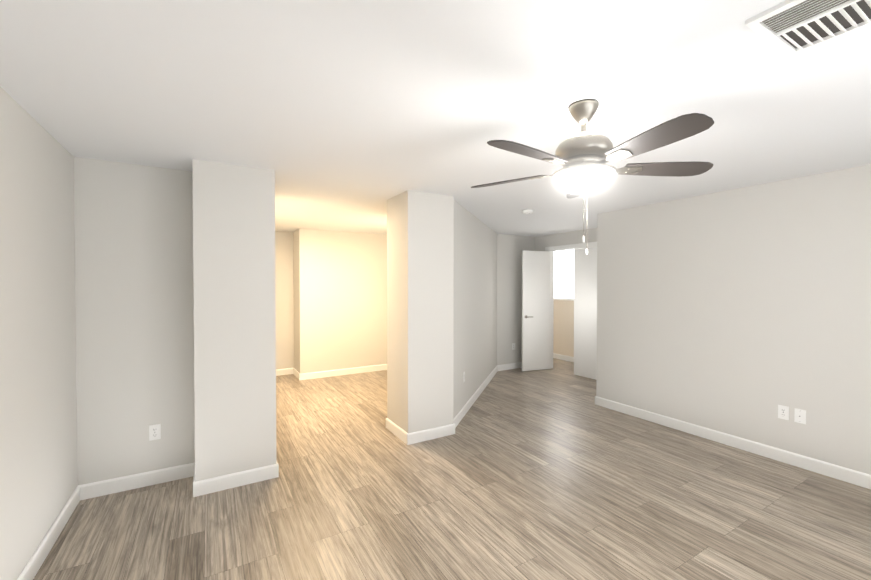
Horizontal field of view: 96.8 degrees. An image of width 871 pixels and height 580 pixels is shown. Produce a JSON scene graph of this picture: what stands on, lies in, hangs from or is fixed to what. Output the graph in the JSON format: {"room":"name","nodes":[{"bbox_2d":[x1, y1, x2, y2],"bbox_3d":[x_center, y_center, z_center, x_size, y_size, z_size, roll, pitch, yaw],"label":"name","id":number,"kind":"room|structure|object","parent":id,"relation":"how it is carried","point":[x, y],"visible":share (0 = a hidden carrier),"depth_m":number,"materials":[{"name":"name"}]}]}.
{"room":"empty bedroom","nodes":[
{"label":"empty bedroom","id":0,"kind":"room"},
{"bbox_2d":[0,87,77,579],"bbox_3d":[-1.498,0.305,0.836,0.120,2.440,4.590,0,1,-31],"label":"wall","id":1,"kind":"structure","parent":0,"point":[38,443],"depth_m":2.08,"materials":[{"name":"paint"}]},
{"bbox_2d":[74,157,194,484],"bbox_3d":[-2.271,0.276,2.975,0.720,2.440,0.120,0,1,-31],"label":"wall","id":2,"kind":"structure","parent":0,"point":[134,282],"depth_m":2.90,"materials":[{"name":"paint"}]},
{"bbox_2d":[149,424,160,440],"bbox_3d":[-2.161,1.096,2.977,0.072,0.116,0.008,0,1,-31],"label":"outlet","id":3,"kind":"object","parent":2,"relation":"attached to","point":[154,432],"visible":1,"depth_m":2.98,"materials":[{"name":"white plastic"}]},
{"bbox_2d":[192,159,275,481],"bbox_3d":[-2.502,0.254,4.620,0.552,2.440,3.910,0,1,-31],"label":"wall column","id":4,"kind":"structure","parent":0,"point":[234,311],"depth_m":2.92,"materials":[{"name":"paint"}]},
{"bbox_2d":[275,231,293,368],"bbox_3d":[-2.850,0.227,6.550,0.808,2.440,0.230,0,1,-31],"label":"wall","id":5,"kind":"structure","parent":0,"point":[284,286],"depth_m":6.58,"materials":[{"name":"paint"}]},
{"bbox_2d":[293,228,386,373],"bbox_3d":[-0.229,0.211,7.793,4.970,2.440,0.750,0,1,-31],"label":"wall","id":6,"kind":"structure","parent":0,"point":[340,297],"depth_m":6.54,"materials":[{"name":"paint"}]},
{"bbox_2d":[387,190,453,432],"bbox_3d":[-0.166,0.261,4.052,0.520,2.440,0.500,0,1,-31],"label":"wall","id":7,"kind":"structure","parent":0,"point":[420,244],"depth_m":3.85,"materials":[{"name":"paint"}]},
{"bbox_2d":[0,0,870,236],"bbox_3d":[0.693,-1.020,4.112,7.600,0.120,8.400,0,1,-31],"label":"ceiling","id":8,"kind":"structure","parent":0,"point":[347,115],"depth_m":1.83,"materials":[{"name":"paint"}]},
{"bbox_2d":[522,209,532,213],"bbox_3d":[1.123,-0.947,4.703,0.132,0.041,0.132,0,1,-31],"label":"smoke detector","id":9,"kind":"object","parent":8,"relation":"attached to","point":[528,211],"visible":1,"depth_m":4.66,"materials":[{"name":"white plastic"}]},
{"bbox_2d":[471,99,713,254],"bbox_3d":[0.727,-0.559,1.923,1.206,0.742,1.223,0,1,-31],"label":"ceiling fan","id":10,"kind":"object","parent":8,"relation":"hanging from","point":[583,157],"visible":1,"depth_m":1.84,"materials":[{"name":"silver metal"}]},
{"bbox_2d":[745,0,870,57],"bbox_3d":[1.435,-0.911,1.062,0.380,0.014,0.830,0,1,-31],"label":"ceiling vent","id":11,"kind":"object","parent":8,"relation":"in","point":[789,28],"visible":1,"depth_m":1.32,"materials":[{"name":"white metal"}]},
{"bbox_2d":[33,358,870,579],"bbox_3d":[0.693,1.530,4.146,7.600,0.100,8.400,0,1,-31],"label":"floor","id":12,"kind":"structure","parent":0,"point":[555,472],"depth_m":2.65,"materials":[{"name":"brown wood"}]},
{"bbox_2d":[453,200,496,418],"bbox_3d":[0.566,0.242,5.447,0.120,2.440,3.081,0,1,18],"label":"wall","id":13,"kind":"structure","parent":0,"point":[475,305],"depth_m":4.98,"materials":[{"name":"paint"}]},
{"bbox_2d":[497,234,534,364],"bbox_3d":[1.506,0.219,7.173,1.050,2.440,0.120,0,1,-31],"label":"wall","id":14,"kind":"structure","parent":0,"point":[510,248],"depth_m":7.01,"materials":[{"name":"paint"}]},
{"bbox_2d":[553,298,573,356],"bbox_3d":[2.816,0.213,7.637,0.120,2.440,4.110,0,1,-31],"label":"wall","id":15,"kind":"structure","parent":0,"point":[563,332],"depth_m":7.88,"materials":[{"name":"beige paint"}]},
{"bbox_2d":[554,298,573,300],"bbox_3d":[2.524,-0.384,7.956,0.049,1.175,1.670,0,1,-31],"label":"sill","id":16,"kind":"structure","parent":15,"relation":"attached to","point":[563,299],"depth_m":7.80,"materials":[{"name":"white wood"}]},
{"bbox_2d":[554,250,573,297],"bbox_3d":[2.540,-0.387,7.966,0.010,1.090,1.550,0,1,-31],"label":"window","id":17,"kind":"structure","parent":15,"relation":"in","point":[563,274],"depth_m":7.83,"materials":[{"name":"white glass"}]},
{"bbox_2d":[535,228,596,250],"bbox_3d":[2.315,0.225,6.715,0.120,2.440,1.490,0,1,-31],"label":"wall","id":18,"kind":"structure","parent":0,"point":[569,238],"depth_m":6.69,"materials":[{"name":"paint"}]},
{"bbox_2d":[522,250,549,370],"bbox_3d":[1.788,0.367,6.928,0.578,2.126,0.177,0,1,-31],"label":"open door leaf","id":19,"kind":"structure","parent":18,"relation":"in","point":[535,310],"depth_m":6.88,"materials":[{"name":"white wood"}]},
{"bbox_2d":[545,242,596,368],"bbox_3d":[2.399,0.336,6.575,0.152,2.222,1.284,0,1,-31],"label":"door frame","id":20,"kind":"structure","parent":18,"relation":"attached to","point":[552,249],"depth_m":7.05,"materials":[{"name":"white wood"}]},
{"bbox_2d":[574,247,596,379],"bbox_3d":[2.531,0.375,6.331,0.095,2.126,0.577,0,1,-31],"label":"door leaf","id":21,"kind":"structure","parent":18,"relation":"in","point":[585,315],"depth_m":6.36,"materials":[{"name":"white wood"}]},
{"bbox_2d":[596,164,870,474],"bbox_3d":[3.142,0.272,3.245,0.120,2.440,4.030,0,1,-31],"label":"wall","id":22,"kind":"structure","parent":0,"point":[744,312],"depth_m":3.55,"materials":[{"name":"paint"}]},
{"bbox_2d":[17,353,870,579],"bbox_3d":[0.748,1.428,4.102,7.050,0.105,7.670,0,1,-31],"label":"baseboard","id":23,"kind":"structure","parent":22,"relation":"attached to","point":[145,479],"depth_m":3.10,"materials":[{"name":"white wood"}]},
{"bbox_2d":[778,405,788,419],"bbox_3d":[3.013,1.061,3.348,0.008,0.116,0.072,0,1,-31],"label":"outlet","id":24,"kind":"object","parent":22,"relation":"attached to","point":[783,412],"visible":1,"depth_m":3.34,"materials":[{"name":"white plastic"}]},
{"bbox_2d":[794,408,805,423],"bbox_3d":[3.066,1.062,3.251,0.014,0.116,0.072,0,1,-31],"label":"outlet","id":25,"kind":"object","parent":22,"relation":"attached to","point":[799,415],"visible":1,"depth_m":3.25,"materials":[{"name":"white plastic"}]}
]}

